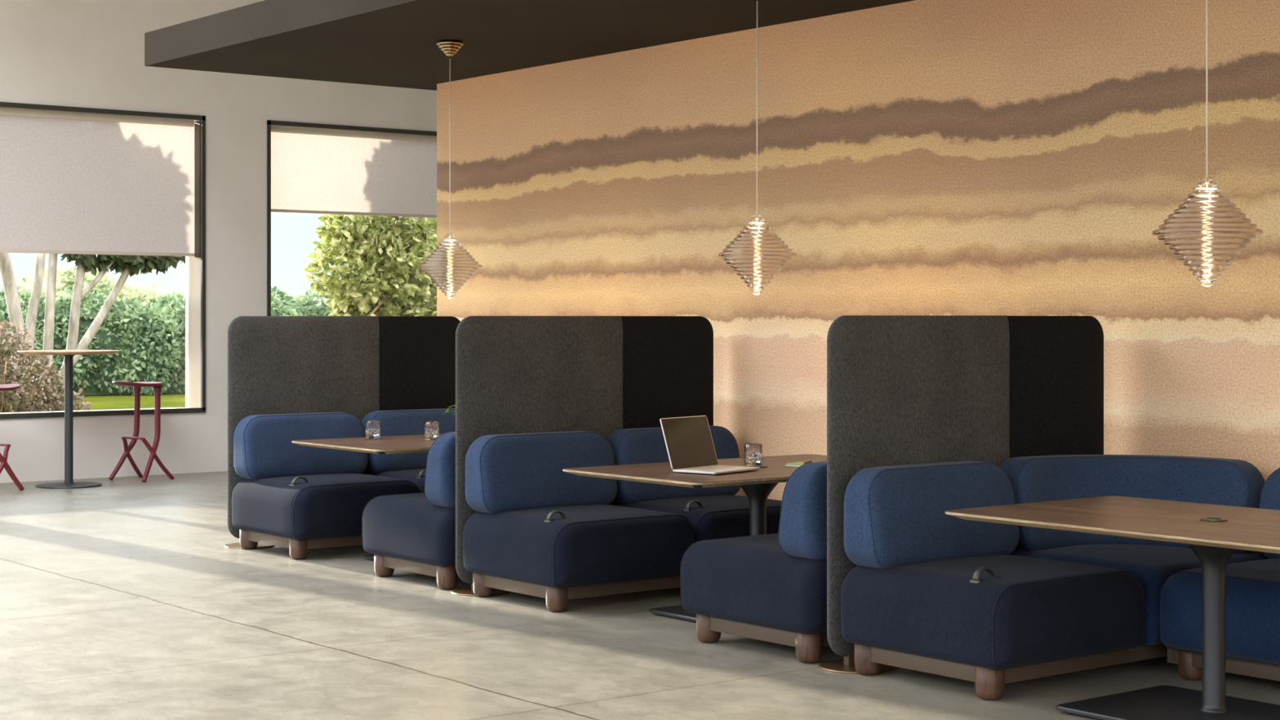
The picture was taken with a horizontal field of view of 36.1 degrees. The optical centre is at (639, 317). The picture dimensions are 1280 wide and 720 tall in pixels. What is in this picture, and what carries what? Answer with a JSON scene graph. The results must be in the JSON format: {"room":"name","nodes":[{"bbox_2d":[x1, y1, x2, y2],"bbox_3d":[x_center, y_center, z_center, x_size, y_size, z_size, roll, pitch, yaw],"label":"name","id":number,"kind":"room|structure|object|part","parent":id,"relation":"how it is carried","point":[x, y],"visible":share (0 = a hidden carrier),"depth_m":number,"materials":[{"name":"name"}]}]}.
{"room":"common room","nodes":[
{"label":"common room","id":0,"kind":"room"},
{"bbox_2d":[0,0,436,483],"bbox_3d":[-6.261,-0.900,16.100,16.000,4.600,0.370,0,0,-38],"label":"wall","id":1,"kind":"structure","parent":0,"point":[72,53],"depth_m":17.57,"materials":[{"name":"paint"}]},
{"bbox_2d":[0,102,205,419],"bbox_3d":[-5.332,-0.477,16.892,3.200,2.675,0.508,0,0,-38],"label":"window","id":2,"kind":"structure","parent":1,"relation":"in","point":[195,268],"depth_m":17.67,"materials":[{"name":"dark metal"},{"name":"glass"}]},
{"bbox_2d":[0,106,200,257],"bbox_3d":[-5.237,-1.164,16.790,3.164,1.248,0.133,0,0,-38],"label":"roller blind","id":3,"kind":"object","parent":2,"relation":"attached to","point":[71,182],"visible":1,"depth_m":17.23,"materials":[{"name":"beige fabric"}]},
{"bbox_2d":[266,120,436,315],"bbox_3d":[-2.459,-0.477,19.143,2.860,2.675,0.508,0,0,-38],"label":"window","id":4,"kind":"structure","parent":1,"relation":"in","point":[269,122],"depth_m":18.08,"materials":[{"name":"dark metal"},{"name":"glass"}]},
{"bbox_2d":[271,124,436,217],"bbox_3d":[-2.384,-1.385,19.068,2.825,0.807,0.066,0,0,-38],"label":"roller blind","id":5,"kind":"object","parent":4,"relation":"attached to","point":[317,171],"visible":0.59,"depth_m":18.80,"materials":[{"name":"beige fabric"}]},
{"bbox_2d":[144,0,914,90],"bbox_3d":[3.356,-1.705,7.570,4.180,0.210,15.780,0,0,-38],"label":"ceiling","id":6,"kind":"structure","parent":0,"point":[377,42],"depth_m":11.17,"materials":[{"name":"paint"}]},
{"bbox_2d":[417,40,482,298],"bbox_3d":[-1.102,-0.853,11.372,0.374,1.494,0.374,0,0,-38],"label":"pendant lamp","id":7,"kind":"object","parent":6,"relation":"hanging from","point":[450,265],"visible":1,"depth_m":11.29,"materials":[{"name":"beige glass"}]},
{"bbox_3d":[-1.102,-0.296,11.372,0.374,0.382,0.374,0,0,-38],"label":"lamp shade","id":8,"kind":"part","parent":7,"relation":"part of","materials":[{"name":"clear glass"}]},
{"bbox_3d":[-1.101,-0.968,11.370,0.005,1.065,0.005,0,0,29],"label":"cord","id":9,"kind":"part","parent":7,"relation":"part of","materials":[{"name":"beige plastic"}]},
{"bbox_2d":[718,0,796,294],"bbox_3d":[0.555,-0.853,9.298,0.374,1.494,0.374,0,0,-38],"label":"pendant lamp","id":10,"kind":"object","parent":6,"relation":"hanging from","point":[757,254],"visible":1,"depth_m":9.20,"materials":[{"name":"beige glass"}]},
{"bbox_3d":[0.555,-0.968,9.296,0.005,1.065,0.005,0,0,-16],"label":"cord","id":11,"kind":"part","parent":10,"relation":"part of","materials":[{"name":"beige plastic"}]},
{"bbox_3d":[0.555,-0.296,9.298,0.374,0.382,0.374,0,0,-38],"label":"lamp shade","id":12,"kind":"part","parent":10,"relation":"part of","materials":[{"name":"clear glass"}]},
{"bbox_2d":[1151,0,1262,286],"bbox_3d":[1.977,-0.853,6.842,0.374,1.494,0.374,0,0,-38],"label":"pendant lamp","id":13,"kind":"object","parent":6,"relation":"hanging from","point":[1207,231],"visible":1,"depth_m":6.75,"materials":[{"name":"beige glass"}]},
{"bbox_3d":[1.977,-0.296,6.842,0.374,0.382,0.374,0,0,-38],"label":"lamp shade","id":14,"kind":"part","parent":13,"relation":"part of","materials":[{"name":"clear glass"}]},
{"bbox_3d":[1.978,-0.968,6.840,0.005,1.065,0.005,0,0,29],"label":"cord","id":15,"kind":"part","parent":13,"relation":"part of","materials":[{"name":"white fabric"}]},
{"bbox_2d":[0,471,1279,719],"bbox_3d":[0.190,1.460,7.866,16.000,0.120,20.550,0,0,-38],"label":"floor","id":16,"kind":"structure","parent":0,"point":[122,597],"depth_m":8.14,"materials":[{"name":"concrete"}]},
{"bbox_2d":[0,383,24,490],"bbox_3d":[-5.225,0.975,15.845,0.447,0.861,0.458,0,0,34],"label":"bar stool","id":17,"kind":"object","parent":16,"relation":"on","point":[3,460],"visible":1,"depth_m":15.78,"materials":[{"name":"red metal"}]},
{"bbox_3d":[-5.131,1.216,15.689,0.056,0.379,0.308,0,0,17],"label":"leg","id":18,"kind":"part","parent":17,"relation":"part of","materials":[{"name":"red plastic"}]},
{"bbox_3d":[-5.217,0.573,15.857,0.391,0.058,0.430,0,0,34],"label":"seat","id":19,"kind":"part","parent":17,"relation":"part of","materials":[{"name":"red plastic"}]},
{"bbox_3d":[-5.095,0.995,15.760,0.291,0.820,0.066,0,0,-40],"label":"leg post","id":20,"kind":"part","parent":17,"relation":"part of","materials":[{"name":"red plastic"}]},
{"bbox_2d":[17,350,119,488],"bbox_3d":[-4.735,0.839,16.260,0.820,1.122,0.820,0,0,-38],"label":"bar table","id":21,"kind":"object","parent":16,"relation":"on","point":[68,483],"visible":1,"depth_m":16.23,"materials":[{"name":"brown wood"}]},
{"bbox_2d":[108,381,174,482],"bbox_3d":[-4.310,0.975,16.839,0.447,0.861,0.458,0,0,33],"label":"bar stool","id":22,"kind":"object","parent":16,"relation":"on","point":[136,386],"visible":1,"depth_m":16.84,"materials":[{"name":"red metal"}]},
{"bbox_3d":[-4.442,0.995,16.921,0.291,0.820,0.066,0,0,-41],"label":"leg post","id":23,"kind":"part","parent":22,"relation":"part of","materials":[{"name":"red plastic"}]},
{"bbox_3d":[-4.407,1.216,16.994,0.056,0.379,0.308,0,0,16],"label":"leg","id":24,"kind":"part","parent":22,"relation":"part of","materials":[{"name":"red plastic"}]},
{"bbox_3d":[-4.317,0.573,16.827,0.391,0.058,0.430,0,0,33],"label":"seat","id":25,"kind":"part","parent":22,"relation":"part of","materials":[{"name":"red plastic"}]},
{"bbox_3d":[-4.181,0.995,16.752,0.066,0.820,0.291,0,0,17],"label":"leg post","id":26,"kind":"part","parent":22,"relation":"part of","materials":[{"name":"red plastic"}]},
{"bbox_3d":[-4.129,1.216,16.814,0.308,0.379,0.056,0,0,-41],"label":"leg","id":27,"kind":"part","parent":22,"relation":"part of","materials":[{"name":"red plastic"}]},
{"bbox_2d":[231,412,420,559],"bbox_3d":[-1.882,0.997,11.791,0.866,0.806,0.884,0,0,-38],"label":"lounge seat","id":28,"kind":"object","parent":16,"relation":"on","point":[300,499],"visible":0.88,"depth_m":11.69,"materials":[{"name":"blue fabric"}]},
{"bbox_3d":[-2.362,1.335,11.844,0.109,0.130,0.109,0,0,-38],"label":"leg","id":29,"kind":"part","parent":28,"relation":"part of","materials":[{"name":"brown wood"}]},
{"bbox_3d":[-1.973,1.335,11.348,0.109,0.130,0.109,0,0,-38],"label":"leg","id":30,"kind":"part","parent":28,"relation":"part of","materials":[{"name":"brown wood"}]},
{"bbox_3d":[-1.982,0.950,11.424,0.103,0.046,0.032,0,0,-38],"label":"handle","id":31,"kind":"part","parent":28,"relation":"part of","materials":[{"name":"grey leather"}]},
{"bbox_3d":[-2.074,0.789,12.036,0.840,0.390,0.233,0,0,-38],"label":"backrest","id":32,"kind":"part","parent":28,"relation":"part of","materials":[{"name":"blue fabric"}]},
{"bbox_3d":[-1.867,1.310,11.816,0.805,0.064,0.695,0,0,-38],"label":"frame rail","id":33,"kind":"part","parent":28,"relation":"part of","materials":[{"name":"brown wood"}]},
{"bbox_2d":[231,473,420,539],"bbox_3d":[-1.882,1.118,11.791,0.866,0.320,0.884,0,0,-38],"label":"seat cushion","id":34,"kind":"object","parent":28,"relation":"on","point":[265,506],"depth_m":11.44,"materials":[{"name":"blue fabric"}]},
{"bbox_2d":[224,315,460,548],"bbox_3d":[-1.831,0.697,12.438,1.723,1.407,0.304,0,0,-38],"label":"privacy screen","id":35,"kind":"object","parent":16,"relation":"on","point":[357,366],"visible":0.56,"depth_m":12.38,"materials":[{"name":"grey fabric"}]},
{"bbox_3d":[-2.097,0.675,12.268,1.050,1.364,0.048,0,0,-38],"label":"screen panel","id":36,"kind":"part","parent":35,"relation":"part of","materials":[{"name":"grey fabric"}]},
{"bbox_3d":[-1.427,0.675,12.792,0.650,1.362,0.046,0,0,-38],"label":"screen panel","id":37,"kind":"part","parent":35,"relation":"part of","materials":[{"name":"black fabric"}]},
{"bbox_2d":[291,433,444,559],"bbox_3d":[-1.082,1.051,11.386,1.600,0.698,1.010,0,0,-38],"label":"table","id":38,"kind":"object","parent":16,"relation":"on","point":[406,443],"visible":0.12,"depth_m":11.01,"materials":[{"name":"brown wood"}]},
{"bbox_3d":[-1.082,1.381,11.386,0.900,0.014,0.560,0,0,-38],"label":"plate","id":39,"kind":"part","parent":38,"relation":"part of","materials":[{"name":"black metal"}]},
{"bbox_2d":[364,420,380,439],"bbox_3d":[-1.558,0.657,11.426,0.086,0.105,0.087,0,0,16],"label":"drinking glass","id":40,"kind":"object","parent":38,"relation":"on","point":[372,428],"visible":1,"depth_m":11.39,"materials":[{"name":"glass"}]},
{"bbox_2d":[423,421,439,439],"bbox_3d":[-1.203,0.657,11.322,0.086,0.105,0.087,0,0,37],"label":"drinking glass","id":41,"kind":"object","parent":38,"relation":"on","point":[431,428],"visible":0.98,"depth_m":11.29,"materials":[{"name":"glass"}]},
{"bbox_2d":[443,404,455,416],"bbox_3d":[-1.065,0.609,11.891,0.264,0.202,0.285,0,0,-38],"label":"potted plant","id":42,"kind":"object","parent":38,"relation":"on","point":[446,411],"visible":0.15,"depth_m":11.85,"materials":[{"name":"green plant"}]},
{"bbox_2d":[361,408,455,493],"bbox_3d":[-1.205,0.997,12.322,0.866,0.806,0.884,0,0,-38],"label":"lounge seat","id":43,"kind":"object","parent":16,"relation":"on","point":[411,467],"visible":0.17,"depth_m":12.37,"materials":[{"name":"blue fabric"}]},
{"bbox_2d":[364,468,426,493],"bbox_3d":[-1.205,1.118,12.322,0.866,0.320,0.884,0,0,-38],"label":"seat cushion","id":44,"kind":"object","parent":43,"relation":"on","point":[417,476],"depth_m":12.15,"materials":[{"name":"blue fabric"}]},
{"bbox_3d":[-1.305,0.950,11.954,0.103,0.046,0.032,0,0,-38],"label":"handle","id":45,"kind":"part","parent":43,"relation":"part of","materials":[{"name":"grey metal"}]},
{"bbox_2d":[362,431,458,589],"bbox_3d":[-0.929,0.997,10.574,0.866,0.806,0.884,0,0,-38],"label":"lounge seat","id":46,"kind":"object","parent":16,"relation":"on","point":[413,532],"visible":0.44,"depth_m":10.15,"materials":[{"name":"blue fabric"}]},
{"bbox_3d":[-1.381,1.335,10.592,0.109,0.130,0.109,0,0,-38],"label":"leg","id":47,"kind":"part","parent":46,"relation":"part of","materials":[{"name":"brown wood"}]},
{"bbox_2d":[362,492,455,566],"bbox_3d":[-0.929,1.118,10.574,0.866,0.320,0.884,0,0,-38],"label":"seat cushion","id":48,"kind":"object","parent":46,"relation":"on","point":[413,529],"depth_m":10.25,"materials":[{"name":"blue fabric"}]},
{"bbox_3d":[-0.901,1.310,10.584,0.805,0.064,0.695,0,0,-38],"label":"frame rail","id":49,"kind":"part","parent":46,"relation":"part of","materials":[{"name":"brown wood"}]},
{"bbox_3d":[-0.737,0.789,10.329,0.840,0.390,0.233,0,0,-38],"label":"backrest","id":50,"kind":"part","parent":46,"relation":"part of","materials":[{"name":"blue fabric"}]},
{"bbox_3d":[-0.993,1.335,10.096,0.109,0.130,0.109,0,0,-38],"label":"leg","id":51,"kind":"part","parent":46,"relation":"part of","materials":[{"name":"brown wood"}]},
{"bbox_2d":[462,431,694,612],"bbox_3d":[-0.304,0.997,9.776,0.866,0.806,0.884,0,0,-38],"label":"lounge seat","id":52,"kind":"object","parent":16,"relation":"on","point":[537,528],"visible":0.93,"depth_m":9.63,"materials":[{"name":"blue fabric"}]},
{"bbox_3d":[-0.783,1.335,9.829,0.109,0.130,0.109,0,0,-38],"label":"leg","id":53,"kind":"part","parent":52,"relation":"part of","materials":[{"name":"brown wood"}]},
{"bbox_3d":[-0.495,0.789,10.021,0.840,0.390,0.233,0,0,-38],"label":"backrest","id":54,"kind":"part","parent":52,"relation":"part of","materials":[{"name":"blue fabric"}]},
{"bbox_3d":[-0.403,0.950,9.409,0.103,0.046,0.032,0,0,-38],"label":"handle","id":55,"kind":"part","parent":52,"relation":"part of","materials":[{"name":"grey metal"}]},
{"bbox_3d":[-0.394,1.335,9.333,0.109,0.130,0.109,0,0,-38],"label":"leg","id":56,"kind":"part","parent":52,"relation":"part of","materials":[{"name":"brown wood"}]},
{"bbox_2d":[462,504,694,587],"bbox_3d":[-0.304,1.118,9.776,0.866,0.320,0.884,0,0,-38],"label":"seat cushion","id":57,"kind":"object","parent":52,"relation":"on","point":[518,545],"depth_m":9.48,"materials":[{"name":"blue fabric"}]},
{"bbox_3d":[-0.288,1.310,9.801,0.805,0.064,0.695,0,0,-38],"label":"frame rail","id":58,"kind":"part","parent":52,"relation":"part of","materials":[{"name":"brown wood"}]},
{"bbox_2d":[450,315,713,595],"bbox_3d":[-0.252,0.697,10.423,1.723,1.407,0.304,0,0,-38],"label":"privacy screen","id":59,"kind":"object","parent":16,"relation":"on","point":[604,375],"visible":0.57,"depth_m":10.35,"materials":[{"name":"grey fabric"}]},
{"bbox_3d":[-0.518,0.675,10.252,1.050,1.364,0.048,0,0,-38],"label":"screen panel","id":60,"kind":"part","parent":59,"relation":"part of","materials":[{"name":"grey fabric"}]},
{"bbox_3d":[0.152,0.675,10.777,0.650,1.362,0.046,0,0,-38],"label":"screen panel","id":61,"kind":"part","parent":59,"relation":"part of","materials":[{"name":"black fabric"}]},
{"bbox_2d":[606,425,782,542],"bbox_3d":[0.373,0.997,10.306,0.866,0.806,0.884,0,0,-38],"label":"lounge seat","id":62,"kind":"object","parent":16,"relation":"on","point":[713,513],"visible":0.37,"depth_m":10.27,"materials":[{"name":"blue fabric"}]},
{"bbox_3d":[0.182,0.789,10.551,0.840,0.390,0.233,0,0,-38],"label":"backrest","id":63,"kind":"part","parent":62,"relation":"part of","materials":[{"name":"blue fabric"}]},
{"bbox_3d":[0.274,0.950,9.939,0.103,0.046,0.032,0,0,-38],"label":"handle","id":64,"kind":"part","parent":62,"relation":"part of","materials":[{"name":"grey metal"}]},
{"bbox_2d":[609,494,782,542],"bbox_3d":[0.373,1.118,10.306,0.866,0.320,0.884,0,0,-38],"label":"seat cushion","id":65,"kind":"object","parent":62,"relation":"on","point":[711,517],"depth_m":9.98,"materials":[{"name":"blue fabric"}]},
{"bbox_2d":[562,453,826,621],"bbox_3d":[0.559,1.051,9.292,1.600,0.698,1.010,0,0,-38],"label":"table","id":66,"kind":"object","parent":16,"relation":"on","point":[757,485],"visible":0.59,"depth_m":9.08,"materials":[{"name":"brown wood"}]},
{"bbox_3d":[0.559,1.381,9.292,0.900,0.014,0.560,0,0,-38],"label":"plate","id":67,"kind":"part","parent":66,"relation":"part of","materials":[{"name":"black metal"}]},
{"bbox_2d":[659,415,759,475],"bbox_3d":[0.324,0.587,9.025,0.317,0.246,0.360,0,0,38],"label":"laptop","id":68,"kind":"object","parent":66,"relation":"on","point":[688,440],"visible":1,"depth_m":9.07,"materials":[{"name":"silver metal"}]},
{"bbox_3d":[0.230,0.581,9.098,0.006,0.245,0.360,-21,-13,36],"label":"screen lid","id":69,"kind":"part","parent":68,"relation":"part of","materials":[{"name":"silver metal"}]},
{"bbox_2d":[744,443,762,466],"bbox_3d":[0.540,0.657,9.341,0.087,0.105,0.086,0,0,-5],"label":"drinking glass","id":70,"kind":"object","parent":66,"relation":"on","point":[753,451],"visible":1,"depth_m":9.30,"materials":[{"name":"glass"}]},
{"bbox_2d":[784,461,820,466],"bbox_3d":[0.810,0.704,9.376,0.152,0.013,0.210,0,0,36],"label":"notebook","id":71,"kind":"object","parent":66,"relation":"on","point":[795,464],"visible":0.52,"depth_m":9.32,"materials":[{"name":"green paper"}]},
{"bbox_2d":[680,461,829,663],"bbox_3d":[0.749,0.997,8.433,0.866,0.806,0.884,0,0,-38],"label":"lounge seat","id":72,"kind":"object","parent":16,"relation":"on","point":[771,588],"visible":0.49,"depth_m":8.02,"materials":[{"name":"blue fabric"}]},
{"bbox_3d":[0.296,1.335,8.451,0.109,0.130,0.109,0,0,-38],"label":"leg","id":73,"kind":"part","parent":72,"relation":"part of","materials":[{"name":"brown wood"}]},
{"bbox_2d":[680,533,826,634],"bbox_3d":[0.749,1.118,8.433,0.866,0.320,0.884,0,0,-38],"label":"seat cushion","id":74,"kind":"object","parent":72,"relation":"on","point":[757,583],"depth_m":8.12,"materials":[{"name":"blue fabric"}]},
{"bbox_3d":[0.776,1.310,8.443,0.805,0.064,0.695,0,0,-38],"label":"frame rail","id":75,"kind":"part","parent":72,"relation":"part of","materials":[{"name":"brown wood"}]},
{"bbox_3d":[0.940,0.789,8.188,0.840,0.390,0.233,0,0,-38],"label":"backrest","id":76,"kind":"part","parent":72,"relation":"part of","materials":[{"name":"blue fabric"}]},
{"bbox_3d":[0.685,1.335,7.955,0.109,0.130,0.109,0,0,-38],"label":"leg","id":77,"kind":"part","parent":72,"relation":"part of","materials":[{"name":"brown wood"}]},
{"bbox_2d":[818,315,1103,674],"bbox_3d":[1.426,0.697,8.281,1.723,1.407,0.304,0,0,-38],"label":"privacy screen","id":78,"kind":"object","parent":16,"relation":"on","point":[902,389],"visible":0.58,"depth_m":8.17,"materials":[{"name":"grey fabric"}]},
{"bbox_3d":[0.849,1.362,7.868,0.060,0.064,0.030,0,0,-38],"label":"foot post","id":79,"kind":"part","parent":78,"relation":"part of","materials":[{"name":"brown metal"}]},
{"bbox_3d":[1.160,0.675,8.111,1.050,1.364,0.048,0,0,-38],"label":"screen panel","id":80,"kind":"part","parent":78,"relation":"part of","materials":[{"name":"grey fabric"}]},
{"bbox_3d":[1.829,0.675,8.636,0.650,1.362,0.046,0,0,-38],"label":"screen panel","id":81,"kind":"part","parent":78,"relation":"part of","materials":[{"name":"black fabric"}]},
{"bbox_2d":[840,460,1144,700],"bbox_3d":[1.374,0.997,7.635,0.866,0.806,0.884,0,0,-38],"label":"lounge seat","id":82,"kind":"object","parent":16,"relation":"on","point":[930,590],"visible":1,"depth_m":7.48,"materials":[{"name":"blue fabric"}]},
{"bbox_3d":[0.894,1.335,7.688,0.109,0.130,0.109,0,0,-38],"label":"leg","id":83,"kind":"part","parent":82,"relation":"part of","materials":[{"name":"brown wood"}]},
{"bbox_3d":[1.182,0.789,7.880,0.840,0.390,0.233,0,0,-38],"label":"backrest","id":84,"kind":"part","parent":82,"relation":"part of","materials":[{"name":"blue fabric"}]},
{"bbox_3d":[1.238,0.975,7.239,0.034,0.009,0.048,0,0,-38],"label":"mounting plate","id":85,"kind":"part","parent":82,"relation":"part of","materials":[{"name":"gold metal"}]},
{"bbox_3d":[1.274,0.950,7.267,0.103,0.046,0.032,0,0,-38],"label":"handle","id":86,"kind":"part","parent":82,"relation":"part of","materials":[{"name":"grey metal"}]},
{"bbox_3d":[1.283,1.335,7.192,0.109,0.130,0.109,0,0,-38],"label":"leg","id":87,"kind":"part","parent":82,"relation":"part of","materials":[{"name":"brown wood"}]},
{"bbox_2d":[840,554,1144,669],"bbox_3d":[1.374,1.118,7.635,0.866,0.320,0.884,0,0,-38],"label":"seat cushion","id":88,"kind":"object","parent":82,"relation":"on","point":[1016,612],"depth_m":7.35,"materials":[{"name":"blue fabric"}]},
{"bbox_3d":[1.390,1.310,7.659,0.805,0.064,0.695,0,0,-38],"label":"frame rail","id":89,"kind":"part","parent":82,"relation":"part of","materials":[{"name":"brown wood"}]},
{"bbox_2d":[945,496,1279,719],"bbox_3d":[2.003,1.051,6.848,1.000,0.698,1.660,0,0,-38],"label":"table","id":90,"kind":"object","parent":16,"relation":"on","point":[1214,532],"visible":1,"depth_m":6.83,"materials":[{"name":"brown wood"}]},
{"bbox_3d":[1.970,1.381,6.809,0.640,0.014,0.840,0,0,-38],"label":"plate","id":91,"kind":"part","parent":90,"relation":"part of","materials":[{"name":"black metal"}]},
{"bbox_2d":[1000,454,1269,662],"bbox_3d":[2.050,0.997,8.171,0.866,0.806,0.870,0,0,-38],"label":"lounge seat","id":92,"kind":"object","parent":16,"relation":"on","point":[1037,478],"visible":0.45,"depth_m":8.16,"materials":[{"name":"blue fabric"}]},
{"bbox_3d":[2.052,0.789,8.275,1.115,0.390,0.466,0,0,9],"label":"backrest","id":93,"kind":"part","parent":92,"relation":"part of","materials":[{"name":"blue fabric"}]},
{"bbox_2d":[1009,543,1269,645],"bbox_3d":[2.052,1.118,8.172,0.862,0.320,0.870,0,0,-38],"label":"seat cushion","id":94,"kind":"object","parent":92,"relation":"on","point":[1152,564],"depth_m":7.90,"materials":[{"name":"blue fabric"}]},
{"bbox_3d":[2.023,1.310,8.156,0.805,0.064,0.695,0,0,-38],"label":"frame rail","id":95,"kind":"part","parent":92,"relation":"part of","materials":[{"name":"brown wood"}]},
{"bbox_2d":[1160,467,1279,681],"bbox_3d":[2.578,0.997,7.489,0.884,0.806,0.866,0,0,-38],"label":"lounge seat","id":96,"kind":"object","parent":16,"relation":"on","point":[1252,588],"visible":0.81,"depth_m":7.38,"materials":[{"name":"blue fabric"}]},
{"bbox_3d":[2.135,1.335,7.580,0.109,0.130,0.109,0,0,-38],"label":"leg","id":97,"kind":"part","parent":96,"relation":"part of","materials":[{"name":"brown wood"}]},
{"bbox_2d":[1160,558,1279,664],"bbox_3d":[2.578,1.118,7.489,0.884,0.320,0.866,0,0,-38],"label":"seat cushion","id":98,"kind":"object","parent":96,"relation":"on","point":[1252,588],"depth_m":7.31,"materials":[{"name":"blue fabric"}]},
{"bbox_3d":[2.569,1.310,7.516,0.695,0.064,0.805,0,0,-38],"label":"frame rail","id":99,"kind":"part","parent":96,"relation":"part of","materials":[{"name":"brown wood"}]},
{"bbox_3d":[2.823,0.789,7.681,0.233,0.390,0.840,0,0,-38],"label":"backrest","id":100,"kind":"part","parent":96,"relation":"part of","materials":[{"name":"blue fabric"}]},
{"bbox_2d":[436,0,1279,553],"bbox_3d":[3.457,-0.100,7.440,0.220,3.000,15.450,0,0,-38],"label":"wall","id":101,"kind":"structure","parent":0,"point":[994,157],"depth_m":9.96,"materials":[{"name":"beige paint"}]},
{"label":"outside","id":102,"kind":"structure","parent":0,"visible":0},
{"bbox_2d":[7,392,185,411],"bbox_3d":[-14.932,1.481,43.383,90.000,0.138,53.280,0,0,-38],"label":"lawn","id":103,"kind":"structure","parent":102,"point":[112,402],"depth_m":32.94,"materials":[{"name":"green plant"}]},
{"bbox_2d":[0,319,92,413],"bbox_3d":[-6.638,0.689,19.556,2.381,1.436,1.102,0,0,-38],"label":"flowering shrub","id":104,"kind":"object","parent":103,"relation":"on","point":[39,393],"visible":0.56,"depth_m":19.76,"materials":[{"name":"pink plant"}]},
{"bbox_2d":[3,262,115,316],"bbox_3d":[-11.243,0.132,37.949,2.389,2.546,1.902,0,0,-38],"label":"tree","id":105,"kind":"object","parent":103,"relation":"on","point":[69,276],"visible":0.12,"depth_m":37.88,"materials":[{"name":"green plant"}]},
{"bbox_2d":[0,252,185,411],"bbox_3d":[-6.756,-0.694,20.130,1.458,4.228,5.928,0,0,42],"label":"tree","id":106,"kind":"object","parent":103,"relation":"on","point":[126,264],"visible":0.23,"depth_m":21.25,"materials":[{"name":"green plant"}]},
{"bbox_2d":[84,275,177,312],"bbox_3d":[-10.334,0.258,39.547,2.535,2.295,1.856,0,0,-38],"label":"tree","id":107,"kind":"object","parent":103,"relation":"on","point":[133,292],"visible":0.08,"depth_m":39.34,"materials":[{"name":"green plant"}]},
{"bbox_2d":[0,284,339,399],"bbox_3d":[-8.937,0.391,36.248,22.036,2.195,2.267,0,0,-38],"label":"hedge","id":108,"kind":"object","parent":103,"relation":"on","point":[149,339],"visible":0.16,"depth_m":35.42,"materials":[{"name":"green plant"}]},
{"bbox_2d":[271,291,303,315],"bbox_3d":[-7.871,0.384,41.953,2.404,2.043,1.721,0,0,-38],"label":"tree","id":109,"kind":"object","parent":103,"relation":"on","point":[273,291],"visible":0.02,"depth_m":41.90,"materials":[{"name":"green plant"}]},
{"bbox_2d":[302,213,436,315],"bbox_3d":[-3.123,-0.664,23.390,2.258,4.136,5.291,0,0,21],"label":"magnolia tree","id":110,"kind":"object","parent":103,"relation":"on","point":[395,285],"visible":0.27,"depth_m":23.86,"materials":[{"name":"green plant"}]}
]}

